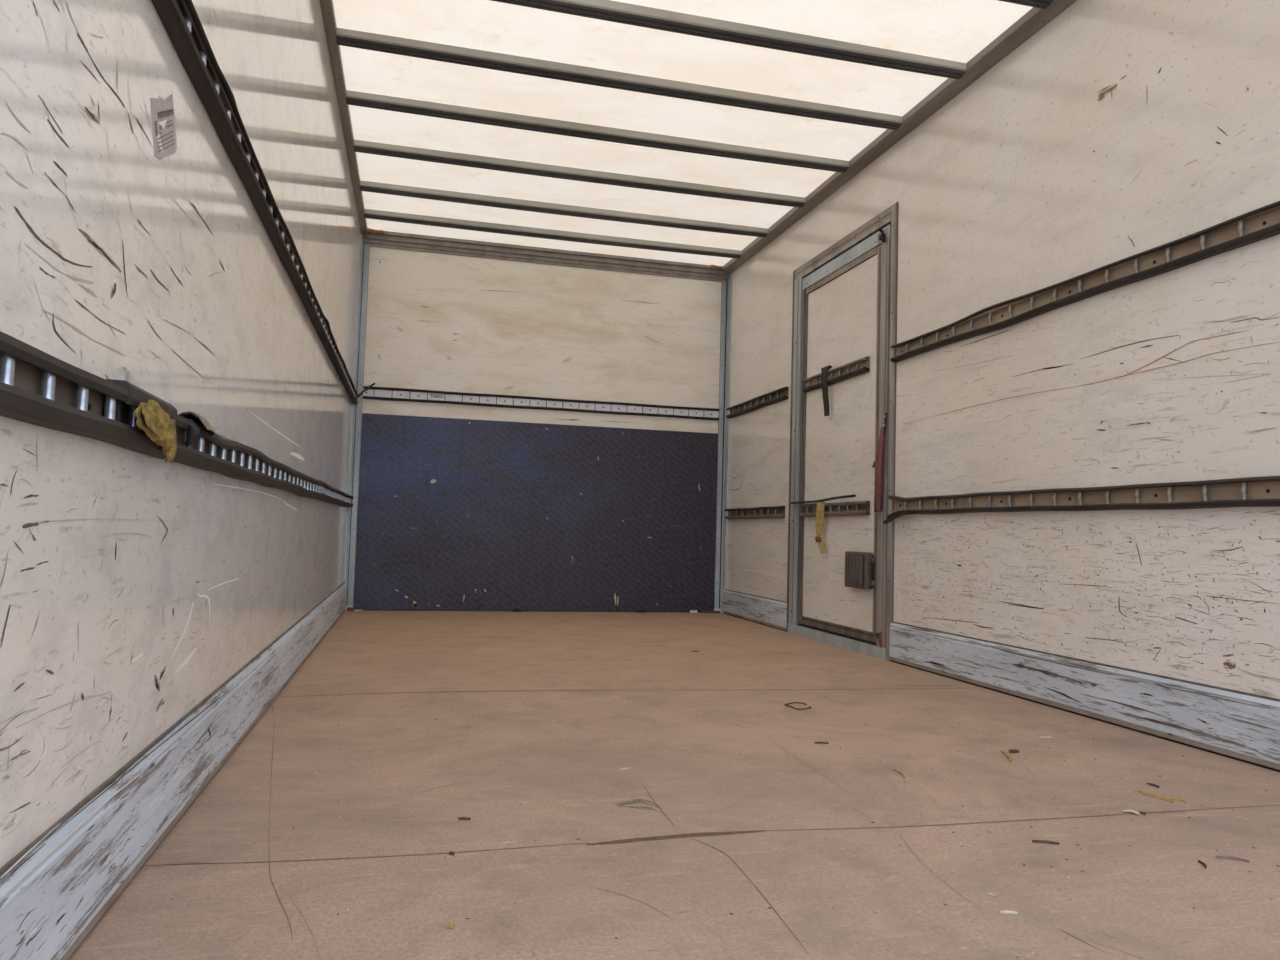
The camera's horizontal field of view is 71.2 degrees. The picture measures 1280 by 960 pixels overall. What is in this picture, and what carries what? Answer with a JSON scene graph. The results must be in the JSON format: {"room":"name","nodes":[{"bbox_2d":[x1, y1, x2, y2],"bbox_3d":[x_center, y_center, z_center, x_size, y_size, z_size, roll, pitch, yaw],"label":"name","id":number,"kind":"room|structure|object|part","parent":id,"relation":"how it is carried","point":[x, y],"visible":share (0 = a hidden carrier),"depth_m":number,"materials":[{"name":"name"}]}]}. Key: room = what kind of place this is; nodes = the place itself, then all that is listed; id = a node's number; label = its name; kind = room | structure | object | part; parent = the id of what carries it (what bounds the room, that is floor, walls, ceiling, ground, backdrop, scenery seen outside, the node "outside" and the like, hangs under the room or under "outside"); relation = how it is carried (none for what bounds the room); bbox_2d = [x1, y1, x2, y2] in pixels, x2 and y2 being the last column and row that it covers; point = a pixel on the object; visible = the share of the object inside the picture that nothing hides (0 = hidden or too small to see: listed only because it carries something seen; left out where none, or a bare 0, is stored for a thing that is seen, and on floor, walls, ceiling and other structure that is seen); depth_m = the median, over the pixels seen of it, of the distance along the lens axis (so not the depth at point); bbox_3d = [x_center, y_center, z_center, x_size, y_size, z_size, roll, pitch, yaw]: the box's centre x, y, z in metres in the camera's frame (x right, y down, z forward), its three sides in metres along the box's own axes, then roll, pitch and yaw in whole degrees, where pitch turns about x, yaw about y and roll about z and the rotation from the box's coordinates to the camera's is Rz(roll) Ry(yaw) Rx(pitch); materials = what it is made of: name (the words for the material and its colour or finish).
{"room":"cargo space","nodes":[
{"label":"cargo space","id":0,"kind":"room"},
{"bbox_2d":[0,0,360,867],"bbox_3d":[-1.067,-0.510,2.667,0.031,2.457,6.079,2,-3,-14],"label":"wall","id":1,"kind":"structure","parent":0,"point":[131,582],"depth_m":1.34,"materials":[{"name":"paint"}]},
{"bbox_2d":[150,94,176,158],"bbox_3d":[-0.719,-0.536,1.351,0.002,0.126,0.148,2,-3,-14],"label":"sticker","id":2,"kind":"object","parent":1,"relation":"attached to","point":[162,111],"visible":1,"depth_m":1.35,"materials":[{"name":"white paper"}]},
{"bbox_2d":[0,582,346,959],"bbox_3d":[-1.062,0.532,2.562,0.016,0.246,5.975,2,-3,-14],"label":"baseboard","id":3,"kind":"structure","parent":1,"relation":"attached to","point":[55,890],"depth_m":1.28,"materials":[{"name":"white"}]},
{"bbox_2d":[0,331,353,506],"bbox_3d":[-1.028,-0.015,2.588,0.050,0.090,5.955,2,-3,-14],"label":"rail","id":4,"kind":"object","parent":1,"relation":"attached to","point":[38,388],"visible":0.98,"depth_m":1.12,"materials":[{"name":"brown metal"}]},
{"bbox_3d":[-0.675,-0.085,1.140,0.021,0.052,0.006,2,-3,-14],"label":"joint plate","id":5,"kind":"part","parent":4,"relation":"part of","materials":[{"name":"silver metal"}]},
{"bbox_2d":[135,398,176,462],"bbox_3d":[-0.672,-0.069,1.236,0.024,0.081,0.182,2,-3,-11],"label":"rag","id":6,"kind":"object","parent":4,"relation":"in","point":[155,422],"visible":1,"depth_m":1.23,"materials":[{"name":"yellow fabric"}]},
{"bbox_2d":[151,0,374,403],"bbox_3d":[-0.973,-0.678,2.644,0.128,0.150,5.971,2,-3,-14],"label":"rail","id":7,"kind":"object","parent":1,"relation":"attached to","point":[180,19],"visible":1,"depth_m":1.78,"materials":[{"name":"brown metal"}]},
{"bbox_2d":[320,0,367,234],"bbox_3d":[-0.994,-1.699,2.720,0.038,0.033,6.029,2,-3,-14],"label":"trim","id":8,"kind":"structure","parent":1,"relation":"attached to","point":[327,7],"depth_m":3.83,"materials":[{"name":"metal"}]},
{"bbox_2d":[344,235,369,605],"bbox_3d":[-1.753,-0.371,5.535,0.052,2.310,0.075,2,-3,-14],"label":"trim","id":9,"kind":"structure","parent":1,"relation":"attached to","point":[364,249],"depth_m":5.55,"materials":[{"name":"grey metal"}]},
{"bbox_2d":[345,247,721,612],"bbox_3d":[-0.604,-0.312,5.878,2.510,2.457,0.031,2,-3,-14],"label":"wall","id":10,"kind":"structure","parent":0,"point":[435,321],"depth_m":5.88,"materials":[{"name":"paint"}]},
{"bbox_2d":[353,413,717,611],"bbox_3d":[-0.619,0.242,5.824,2.346,1.222,0.012,2,-3,-14],"label":"plywood panel","id":11,"kind":"object","parent":10,"relation":"attached to","point":[454,514],"visible":1,"depth_m":5.80,"materials":[{"name":"blue wood"}]},
{"bbox_2d":[363,386,719,420],"bbox_3d":[-0.591,-0.499,5.865,2.346,0.080,0.020,2,-3,-14],"label":"rail","id":12,"kind":"object","parent":10,"relation":"attached to","point":[376,393],"visible":1,"depth_m":5.84,"materials":[{"name":"grey metal"}]},
{"bbox_2d":[362,231,729,281],"bbox_3d":[-0.561,-1.473,5.906,2.450,0.093,0.050,2,-3,-14],"label":"trim","id":13,"kind":"structure","parent":10,"relation":"attached to","point":[392,240],"depth_m":5.88,"materials":[{"name":"metal"}]},
{"bbox_2d":[68,610,1279,959],"bbox_3d":[0.102,0.736,2.886,2.513,0.061,6.049,2,-3,-14],"label":"floor","id":14,"kind":"structure","parent":0,"point":[739,844],"depth_m":1.70,"materials":[{"name":"brown wood"}]},
{"bbox_2d":[445,922,453,927],"bbox_3d":[-0.255,0.596,1.197,0.011,0.005,0.010,2,-3,-14],"label":"chip","id":15,"kind":"object","parent":14,"relation":"on","point":[448,925],"visible":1,"depth_m":1.20,"materials":[{"name":"wood"}]},
{"bbox_2d":[458,817,470,819],"bbox_3d":[-0.321,0.620,1.637,0.024,0.004,0.006,1,-3,4],"label":"splinter","id":16,"kind":"object","parent":14,"relation":"on","point":[459,818],"visible":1,"depth_m":1.64,"materials":[{"name":"brown wood"}]},
{"bbox_2d":[702,610,719,612],"bbox_3d":[0.478,0.890,6.033,0.124,0.016,0.034,2,-3,-5],"label":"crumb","id":17,"kind":"object","parent":14,"relation":"on","point":[703,611],"visible":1,"depth_m":6.02,"materials":[{"name":"brown wood"}]},
{"bbox_2d":[784,702,811,709],"bbox_3d":[0.495,0.706,2.793,0.077,0.007,0.096,2,-3,-14],"label":"ring","id":18,"kind":"object","parent":14,"relation":"on","point":[786,704],"visible":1,"depth_m":2.78,"materials":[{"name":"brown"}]},
{"bbox_2d":[815,741,828,743],"bbox_3d":[0.471,0.682,2.322,0.036,0.004,0.011,2,-3,1],"label":"splinter","id":19,"kind":"object","parent":14,"relation":"on","point":[818,742],"visible":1,"depth_m":2.32,"materials":[{"name":"brown wood"}]},
{"bbox_2d":[1001,750,1011,761],"bbox_3d":[0.920,0.689,2.231,0.018,0.006,0.110,1,-3,12],"label":"chip","id":20,"kind":"object","parent":14,"relation":"on","point":[1008,755],"visible":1,"depth_m":2.23,"materials":[{"name":"wood"}]},
{"bbox_2d":[1000,910,1017,914],"bbox_3d":[0.532,0.624,1.291,0.024,0.004,0.004,1,-3,4],"label":"splinter","id":21,"kind":"object","parent":14,"relation":"on","point":[1003,911],"visible":1,"depth_m":1.29,"materials":[{"name":"wood"}]},
{"bbox_2d":[1009,749,1018,752],"bbox_3d":[0.955,0.692,2.281,0.022,0.007,0.022,-1,-4,38],"label":"crumb","id":22,"kind":"object","parent":14,"relation":"on","point":[1010,750],"visible":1,"depth_m":2.28,"materials":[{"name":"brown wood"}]},
{"bbox_2d":[1032,840,1058,844],"bbox_3d":[0.726,0.648,1.600,0.046,0.004,0.006,1,-3,11],"label":"twig","id":23,"kind":"object","parent":14,"relation":"on","point":[1035,841],"visible":1,"depth_m":1.60,"materials":[{"name":"brown wood"}]},
{"bbox_2d":[1121,809,1139,814],"bbox_3d":[0.987,0.666,1.797,0.033,0.005,0.017,0,-4,31],"label":"paper scrap","id":24,"kind":"object","parent":14,"relation":"on","point":[1131,810],"visible":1,"depth_m":1.79,"materials":[{"name":"white paper"}]},
{"bbox_2d":[1138,790,1172,802],"bbox_3d":[1.106,0.677,1.914,0.013,0.004,0.084,3,-3,-20],"label":"chip","id":25,"kind":"object","parent":14,"relation":"on","point":[1140,791],"visible":1,"depth_m":1.91,"materials":[{"name":"wood"}]},
{"bbox_2d":[1163,796,1185,801],"bbox_3d":[1.132,0.676,1.898,0.050,0.004,0.007,-1,-4,39],"label":"straw","id":26,"kind":"object","parent":14,"relation":"on","point":[1172,798],"visible":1,"depth_m":1.90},
{"bbox_2d":[1215,855,1249,862],"bbox_3d":[1.022,0.653,1.543,0.050,0.004,0.012,0,-4,22],"label":"twig","id":27,"kind":"object","parent":14,"relation":"on","point":[1219,856],"visible":1,"depth_m":1.54,"materials":[{"name":"wood"}]},
{"bbox_2d":[333,0,1032,265],"bbox_3d":[0.171,-1.665,3.029,2.510,0.001,6.059,2,-3,-14],"label":"ceiling","id":28,"kind":"structure","parent":0,"point":[953,30],"depth_m":3.81,"materials":[{"name":"beige plastic"}]},
{"bbox_2d":[367,228,384,232],"bbox_3d":[-1.655,-1.560,5.591,0.110,0.019,0.047,2,-3,-14],"label":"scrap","id":29,"kind":"object","parent":28,"relation":"attached to","point":[368,229],"visible":0.91,"depth_m":5.58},
{"bbox_2d":[364,209,741,258],"bbox_3d":[-0.483,-1.515,5.544,2.350,0.046,0.059,2,-3,-14],"label":"bow","id":30,"kind":"object","parent":28,"relation":"attached to","point":[368,213],"visible":1,"depth_m":5.50,"materials":[{"name":"grey metal"}]},
{"bbox_2d":[360,180,767,237],"bbox_3d":[-0.374,-1.536,5.114,2.350,0.046,0.059,2,-3,-14],"label":"bow","id":31,"kind":"object","parent":28,"relation":"attached to","point":[367,186],"visible":0.98,"depth_m":5.07,"materials":[{"name":"grey metal"}]},
{"bbox_2d":[353,140,805,207],"bbox_3d":[-0.244,-1.562,4.604,2.350,0.046,0.059,2,-3,-14],"label":"bow","id":32,"kind":"object","parent":28,"relation":"attached to","point":[468,160],"visible":1,"depth_m":4.56,"materials":[{"name":"grey metal"}]},
{"bbox_2d":[346,90,848,172],"bbox_3d":[-0.120,-1.587,4.116,2.350,0.046,0.059,2,-3,-14],"label":"bow","id":33,"kind":"object","parent":28,"relation":"attached to","point":[432,109],"visible":1,"depth_m":4.07,"materials":[{"name":"grey metal"}]},
{"bbox_2d":[336,28,902,129],"bbox_3d":[0.001,-1.611,3.638,2.350,0.046,0.059,2,-3,-14],"label":"bow","id":34,"kind":"object","parent":28,"relation":"attached to","point":[344,37],"visible":1,"depth_m":3.59,"materials":[{"name":"grey metal"}]},
{"bbox_2d":[709,265,722,267],"bbox_3d":[0.525,-1.466,6.140,0.090,0.019,0.047,2,-3,-14],"label":"scrap","id":35,"kind":"object","parent":28,"relation":"attached to","point":[710,266],"visible":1,"depth_m":6.13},
{"bbox_2d":[491,0,966,79],"bbox_3d":[0.115,-1.633,3.189,2.350,0.046,0.059,2,-3,-14],"label":"bow","id":36,"kind":"object","parent":28,"relation":"attached to","point":[607,10],"visible":1,"depth_m":3.24,"materials":[{"name":"grey metal"}]},
{"bbox_2d":[998,0,1053,8],"bbox_3d":[0.236,-1.657,2.712,2.350,0.046,0.059,2,-3,-14],"label":"bow","id":37,"kind":"object","parent":28,"relation":"attached to","point":[1043,4],"visible":1,"depth_m":2.99,"materials":[{"name":"grey metal"}]},
{"bbox_2d":[721,0,1279,698],"bbox_3d":[1.335,-0.407,3.272,0.031,2.457,6.079,2,-3,-14],"label":"wall","id":38,"kind":"structure","parent":0,"point":[1117,130],"depth_m":2.88,"materials":[{"name":"paint"}]},
{"bbox_2d":[714,273,732,609],"bbox_3d":[0.570,-0.271,6.120,0.052,2.310,0.075,2,-3,-14],"label":"trim","id":39,"kind":"structure","parent":38,"relation":"attached to","point":[726,290],"depth_m":6.13,"materials":[{"name":"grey metal"}]},
{"bbox_2d":[722,589,786,630],"bbox_3d":[0.694,0.793,5.521,0.016,0.164,1.055,2,-3,-14],"label":"baseboard","id":40,"kind":"structure","parent":38,"relation":"attached to","point":[765,611],"depth_m":5.44,"materials":[{"name":"white"}]},
{"bbox_2d":[725,506,784,518],"bbox_3d":[0.700,0.206,5.567,0.030,0.073,0.945,2,-3,-14],"label":"rail","id":41,"kind":"object","parent":38,"relation":"attached to","point":[772,511],"visible":1,"depth_m":5.50,"materials":[{"name":"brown metal"}]},
{"bbox_2d":[726,387,788,417],"bbox_3d":[0.720,-0.478,5.606,0.030,0.074,0.975,2,-3,-14],"label":"rail","id":42,"kind":"object","parent":38,"relation":"attached to","point":[781,394],"visible":1,"depth_m":5.53,"materials":[{"name":"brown metal"}]},
{"bbox_2d":[786,202,898,660],"bbox_3d":[0.989,-0.203,4.520,0.076,2.053,1.137,2,-3,-14],"label":"door","id":43,"kind":"structure","parent":38,"relation":"in","point":[844,306],"depth_m":4.43,"materials":[{"name":"wood"}]},
{"bbox_2d":[815,502,825,553],"bbox_3d":[0.919,0.242,4.605,0.036,0.274,0.100,3,-4,-21],"label":"strip","id":44,"kind":"object","parent":43,"relation":"hanging from","point":[820,505],"visible":1,"depth_m":4.59,"materials":[{"name":"yellow fabric"}]},
{"bbox_2d":[791,495,855,503],"bbox_3d":[0.931,0.102,4.601,0.013,0.028,0.740,2,-3,-14],"label":"strip","id":45,"kind":"object","parent":43,"relation":"on","point":[846,496],"visible":1,"depth_m":4.54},
{"bbox_2d":[821,365,831,415],"bbox_3d":[0.962,-0.458,4.605,0.042,0.262,0.055,4,-4,-35],"label":"strap","id":46,"kind":"object","parent":43,"relation":"hanging from","point":[824,370],"visible":1,"depth_m":4.59,"materials":[{"name":"black fabric"}]},
{"bbox_3d":[0.974,0.146,4.512,0.019,0.061,0.722,2,-3,-14],"label":"lashing rail","id":47,"kind":"part","parent":43,"relation":"part of","materials":[{"name":"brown metal"}]},
{"bbox_3d":[0.991,-0.533,4.561,0.019,0.064,0.702,2,-3,-14],"label":"lashing rail","id":48,"kind":"part","parent":43,"relation":"part of","materials":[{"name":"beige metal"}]},
{"bbox_2d":[874,413,886,511],"bbox_3d":[1.082,-0.078,4.042,0.039,0.446,0.074,2,-3,-14],"label":"strap","id":49,"kind":"object","parent":43,"relation":"hanging from","point":[879,460],"visible":1,"depth_m":4.02,"materials":[{"name":"red fabric"}]},
{"bbox_2d":[722,0,1076,273],"bbox_3d":[1.329,-1.593,3.304,0.066,0.043,6.029,2,-3,-14],"label":"trim","id":50,"kind":"structure","parent":38,"relation":"attached to","point":[1035,19],"depth_m":3.79,"materials":[{"name":"metal"}]},
{"bbox_2d":[883,476,1279,523],"bbox_3d":[1.563,0.040,2.121,0.052,0.127,3.783,2,-3,-14],"label":"rail","id":51,"kind":"object","parent":38,"relation":"attached to","point":[1264,491],"depth_m":2.70,"materials":[{"name":"beige metal"}]},
{"bbox_3d":[1.108,0.163,3.858,0.020,0.054,0.183,3,-3,-17],"label":"rubber strip","id":52,"kind":"part","parent":51,"relation":"part of","materials":[{"name":"black rubber"}]},
{"bbox_2d":[889,621,1279,771],"bbox_3d":[1.565,0.627,2.090,0.016,0.198,3.778,2,-3,-14],"label":"baseboard","id":53,"kind":"structure","parent":38,"relation":"attached to","point":[1234,724],"depth_m":2.67,"materials":[{"name":"white"}]},
{"bbox_2d":[890,201,1279,362],"bbox_3d":[1.593,-0.655,2.159,0.034,0.093,3.773,2,-3,-14],"label":"rail","id":54,"kind":"object","parent":38,"relation":"attached to","point":[1259,224],"visible":1,"depth_m":2.75,"materials":[{"name":"beige metal"}]}
]}

